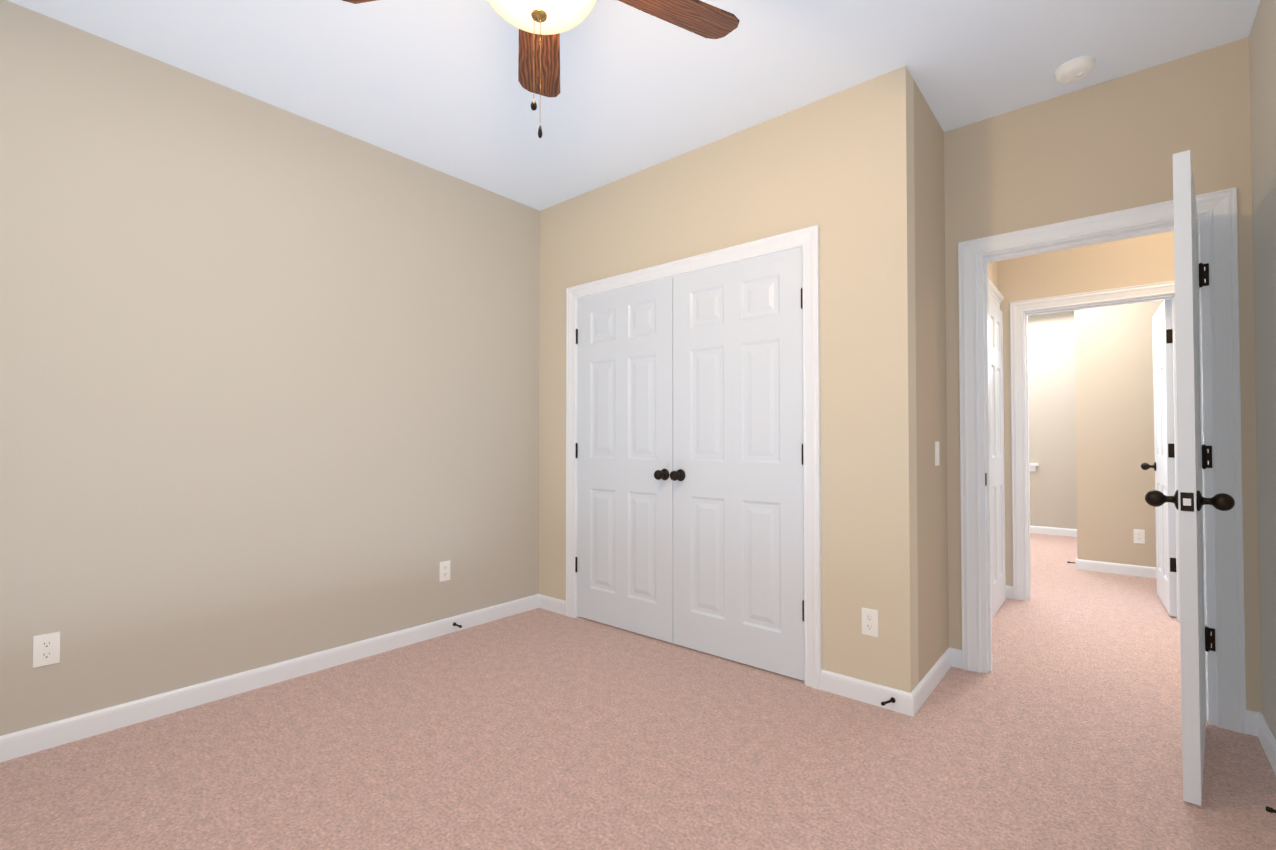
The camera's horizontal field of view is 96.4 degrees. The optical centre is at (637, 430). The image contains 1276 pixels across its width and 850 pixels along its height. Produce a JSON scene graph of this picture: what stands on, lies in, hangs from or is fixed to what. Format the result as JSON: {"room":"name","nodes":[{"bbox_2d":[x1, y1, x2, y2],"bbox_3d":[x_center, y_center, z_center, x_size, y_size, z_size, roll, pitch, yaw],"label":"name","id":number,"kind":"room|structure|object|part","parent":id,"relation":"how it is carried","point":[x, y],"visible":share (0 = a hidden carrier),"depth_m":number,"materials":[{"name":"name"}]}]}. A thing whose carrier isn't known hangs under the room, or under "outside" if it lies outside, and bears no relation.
{"room":"empty bedroom","nodes":[
{"label":"empty bedroom","id":0,"kind":"room"},
{"bbox_2d":[0,0,539,735],"bbox_3d":[-1.506,-0.170,2.995,0.120,2.700,4.100,-1,-1,40],"label":"wall","id":1,"kind":"structure","parent":0,"point":[268,384],"depth_m":2.53,"materials":[{"name":"beige paint"}]},
{"bbox_2d":[32,632,59,667],"bbox_3d":[-2.170,0.805,2.094,0.008,0.115,0.070,-1,-1,40],"label":"electrical outlet","id":2,"kind":"object","parent":1,"relation":"attached to","point":[46,649],"visible":1,"depth_m":2.09,"materials":[{"name":"white plastic"}]},
{"bbox_2d":[0,594,543,761],"bbox_3d":[-1.675,1.131,2.670,0.013,0.088,3.120,-1,-1,40],"label":"baseboard","id":3,"kind":"structure","parent":1,"relation":"attached to","point":[13,745],"depth_m":2.51,"materials":[{"name":"white paint"}]},
{"bbox_2d":[439,560,449,581],"bbox_3d":[-1.125,0.821,3.328,0.008,0.115,0.070,-1,-1,40],"label":"electrical outlet","id":4,"kind":"object","parent":1,"relation":"attached to","point":[444,570],"visible":1,"depth_m":3.32,"materials":[{"name":"white plastic"}]},
{"bbox_2d":[7,0,1259,210],"bbox_3d":[1.966,-1.572,3.469,5.200,0.120,9.630,-1,-1,40],"label":"ceiling","id":5,"kind":"structure","parent":0,"point":[433,84],"depth_m":2.37,"materials":[{"name":"white paint"}]},
{"bbox_2d":[342,0,739,137],"bbox_3d":[-0.237,-1.151,1.459,1.167,0.791,1.197,-1,-1,40],"label":"fan","id":6,"kind":"object","parent":5,"relation":"hanging from","point":[541,25],"visible":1,"depth_m":1.69,"materials":[{"name":"brown wood"}]},
{"bbox_3d":[-0.610,-1.250,1.544,0.530,0.036,0.150,0,-1,8],"label":"blade","id":7,"kind":"part","parent":6,"relation":"part of","materials":[{"name":"brown wood"}]},
{"bbox_3d":[-0.258,-1.133,1.492,0.316,0.094,0.316,-1,-1,40],"label":"lamp shade","id":8,"kind":"part","parent":6,"relation":"part of","materials":[{"name":"white glass"}]},
{"bbox_3d":[0.056,-1.248,1.659,0.530,0.036,0.150,1,-1,-28],"label":"blade","id":9,"kind":"part","parent":6,"relation":"part of","materials":[{"name":"brown wood"}]},
{"bbox_2d":[1054,56,1095,83],"bbox_3d":[1.838,-1.509,2.404,0.140,0.042,0.140,-1,-1,40],"label":"smoke detector","id":10,"kind":"object","parent":5,"relation":"attached to","point":[1075,69],"visible":1,"depth_m":2.37,"materials":[{"name":"white plastic"}]},
{"bbox_2d":[0,533,1275,849],"bbox_3d":[1.966,1.248,3.420,5.200,0.120,9.630,-1,-1,40],"label":"floor","id":11,"kind":"structure","parent":0,"point":[1058,727],"depth_m":2.03,"materials":[{"name":"carpet"}]},
{"bbox_2d":[1079,559,1156,578],"bbox_3d":[4.567,1.160,4.377,1.860,0.088,0.013,-1,-1,40],"label":"baseboard","id":12,"kind":"structure","parent":11,"relation":"on","point":[1121,569],"depth_m":4.81,"materials":[{"name":"white paint"}]},
{"bbox_2d":[539,65,918,692],"bbox_3d":[0.264,-0.167,3.175,2.350,2.700,0.120,-1,-1,40],"label":"wall","id":13,"kind":"structure","parent":0,"point":[838,168],"depth_m":2.56,"materials":[{"name":"beige paint"}]},
{"bbox_2d":[575,278,672,642],"bbox_3d":[-0.117,0.165,3.384,0.764,2.020,0.118,-1,-1,40],"label":"closet door","id":14,"kind":"structure","parent":13,"relation":"in","point":[624,457],"depth_m":3.37,"materials":[{"name":"white paint"}]},
{"bbox_2d":[566,225,821,689],"bbox_3d":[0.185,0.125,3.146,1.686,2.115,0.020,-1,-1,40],"label":"trim","id":15,"kind":"structure","parent":13,"relation":"attached to","point":[806,239],"depth_m":2.65,"materials":[{"name":"white paint"}]},
{"bbox_2d":[670,248,803,680],"bbox_3d":[0.470,0.156,2.887,0.764,2.020,0.118,-1,-1,40],"label":"closet door","id":16,"kind":"structure","parent":13,"relation":"in","point":[736,475],"depth_m":2.88,"materials":[{"name":"white paint"}]},
{"bbox_2d":[821,669,903,713],"bbox_3d":[0.970,1.127,2.469,0.367,0.088,0.013,-1,-1,40],"label":"baseboard","id":17,"kind":"structure","parent":13,"relation":"attached to","point":[842,685],"depth_m":2.46,"materials":[{"name":"white paint"}]},
{"bbox_2d":[881,697,895,705],"bbox_3d":[1.033,1.124,2.362,0.072,0.022,0.022,1,-1,-30],"label":"door stop","id":18,"kind":"object","parent":17,"relation":"attached to","point":[892,700],"visible":1,"depth_m":2.36,"materials":[{"name":"brown metal"}]},
{"bbox_2d":[862,607,877,636],"bbox_3d":[0.997,0.826,2.454,0.070,0.115,0.008,-1,-1,40],"label":"electrical outlet","id":19,"kind":"object","parent":13,"relation":"attached to","point":[869,622],"visible":1,"depth_m":2.45,"materials":[{"name":"white plastic"}]},
{"bbox_2d":[914,81,997,681],"bbox_3d":[1.861,-0.164,3.337,0.120,2.700,2.190,-1,-1,40],"label":"wall","id":20,"kind":"structure","parent":0,"point":[932,513],"depth_m":2.65,"materials":[{"name":"beige paint"}]},
{"bbox_2d":[904,647,959,716],"bbox_3d":[1.345,1.129,2.596,0.020,0.088,0.693,-1,-1,40],"label":"baseboard","id":21,"kind":"structure","parent":20,"relation":"attached to","point":[914,700],"depth_m":2.54,"materials":[{"name":"white paint"}]},
{"bbox_2d":[935,441,938,465],"bbox_3d":[1.430,0.110,2.715,0.018,0.115,0.070,-1,-1,40],"label":"light switch","id":22,"kind":"object","parent":20,"relation":"attached to","point":[936,453],"visible":1,"depth_m":2.71,"materials":[{"name":"white plastic"}]},
{"bbox_2d":[988,278,1003,308],"bbox_3d":[2.361,0.114,3.800,0.040,2.160,0.806,-1,-1,40],"label":"trim","id":23,"kind":"structure","parent":20,"relation":"attached to","point":[995,296],"depth_m":3.89,"materials":[{"name":"white paint"}]},
{"bbox_2d":[1028,311,1076,528],"bbox_3d":[5.073,-0.104,6.808,4.200,2.700,0.120,-1,-1,40],"label":"wall","id":24,"kind":"structure","parent":0,"point":[1052,417],"depth_m":6.83,"materials":[{"name":"beige paint"}]},
{"bbox_2d":[1029,463,1038,470],"bbox_3d":[4.447,-0.249,7.248,1.040,1.505,0.080,-1,-1,40],"label":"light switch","id":25,"kind":"structure","parent":24,"relation":"in","point":[1032,466],"depth_m":6.92,"materials":[{"name":"white paint"}]},
{"bbox_2d":[1030,526,1076,536],"bbox_3d":[4.323,1.211,7.332,2.290,0.088,0.013,-1,-1,40],"label":"baseboard","id":26,"kind":"structure","parent":24,"relation":"attached to","point":[1033,529],"depth_m":6.80,"materials":[{"name":"white paint"}]},
{"bbox_2d":[997,231,1174,585],"bbox_3d":[2.767,-0.151,4.083,4.200,2.700,0.120,-1,-1,40],"label":"wall","id":27,"kind":"structure","parent":0,"point":[1142,260],"depth_m":3.89,"materials":[{"name":"beige paint"}]},
{"bbox_2d":[1006,585,1012,595],"bbox_3d":[1.992,1.168,4.804,1.997,0.088,0.013,-1,-1,40],"label":"baseboard","id":28,"kind":"structure","parent":27,"relation":"attached to","point":[1009,589],"depth_m":4.07,"materials":[{"name":"white paint"}]},
{"bbox_2d":[1010,281,1179,621],"bbox_3d":[3.073,0.137,3.820,0.946,2.115,0.159,-1,-1,40],"label":"door frame","id":29,"kind":"structure","parent":27,"relation":"attached to","point":[1018,309],"depth_m":4.03,"materials":[{"name":"white paint"}]},
{"bbox_2d":[1141,299,1176,616],"bbox_3d":[3.604,0.174,3.911,0.202,2.020,0.706,-1,-1,37],"label":"door","id":30,"kind":"structure","parent":27,"relation":"in","point":[1163,465],"depth_m":3.74,"materials":[{"name":"white paint"}]},
{"bbox_2d":[944,37,1261,712],"bbox_3d":[1.121,-0.164,3.360,3.420,2.700,0.150,-1,-1,40],"label":"wall","id":31,"kind":"structure","parent":0,"point":[1115,144],"depth_m":2.48,"materials":[{"name":"beige paint"}]},
{"bbox_2d":[958,187,1246,733],"bbox_3d":[2.026,0.116,2.590,0.966,2.115,0.189,-1,-1,40],"label":"door frame","id":32,"kind":"structure","parent":31,"relation":"attached to","point":[1219,208],"depth_m":2.29,"materials":[{"name":"white paint"}]},
{"bbox_3d":[1.997,0.108,2.538,0.784,1.544,0.039,-1,-1,40],"label":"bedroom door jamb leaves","id":33,"kind":"part","parent":32,"relation":"part of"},
{"bbox_2d":[1145,150,1234,805],"bbox_3d":[1.974,0.142,2.035,0.771,2.020,0.207,1,-1,-44],"label":"bedroom door","id":34,"kind":"structure","parent":31,"relation":"in","point":[1188,499],"depth_m":1.78,"materials":[{"name":"white paint"}]},
{"bbox_2d":[1074,300,1163,566],"bbox_3d":[5.242,-0.132,5.212,1.880,2.700,2.100,-1,-1,40],"label":"wall block","id":35,"kind":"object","parent":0,"point":[1114,411],"visible":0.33,"depth_m":4.84,"materials":[{"name":"beige paint"}]},
{"bbox_2d":[1075,558,1078,569],"bbox_3d":[4.501,1.185,5.780,0.013,0.088,2.073,-1,-1,40],"label":"baseboard","id":36,"kind":"structure","parent":35,"relation":"attached to","point":[1077,560],"depth_m":4.98,"materials":[{"name":"white paint"}]},
{"bbox_2d":[1134,529,1144,543],"bbox_3d":[4.156,0.880,4.732,0.070,0.115,0.008,-1,-1,40],"label":"electrical outlet","id":37,"kind":"object","parent":35,"relation":"attached to","point":[1139,536],"visible":1,"depth_m":4.73,"materials":[{"name":"white plastic"}]},
{"bbox_2d":[1249,0,1275,739],"bbox_3d":[1.197,-0.209,0.710,0.120,2.700,4.100,-1,-1,40],"label":"wall","id":38,"kind":"structure","parent":0,"point":[1262,51],"depth_m":2.04,"materials":[{"name":"beige paint"}]},
{"bbox_2d":[1246,710,1275,774],"bbox_3d":[1.130,1.097,0.724,0.030,0.088,3.830,-1,-1,40],"label":"baseboard","id":39,"kind":"structure","parent":38,"relation":"attached to","point":[1257,725],"depth_m":2.10,"materials":[{"name":"white paint"}]},
{"bbox_2d":[1266,806,1275,812],"bbox_3d":[1.872,1.112,1.653,0.022,0.022,0.072,1,-1,-44],"label":"door stop","id":40,"kind":"object","parent":39,"relation":"attached to","point":[1270,809],"visible":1,"depth_m":1.67,"materials":[{"name":"brown metal"}]},
{"bbox_3d":[2.300,0.169,3.850,0.120,2.052,0.650,-1,-1,40],"label":"closet","id":41,"kind":"object","parent":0,"visible":0},
{"bbox_2d":[989,298,1005,617],"bbox_3d":[2.332,0.172,3.817,0.118,2.020,0.612,-1,-1,40],"label":"closet door","id":42,"kind":"structure","parent":41,"relation":"attached to","point":[997,483],"depth_m":3.78,"materials":[{"name":"white paint"}]}
]}

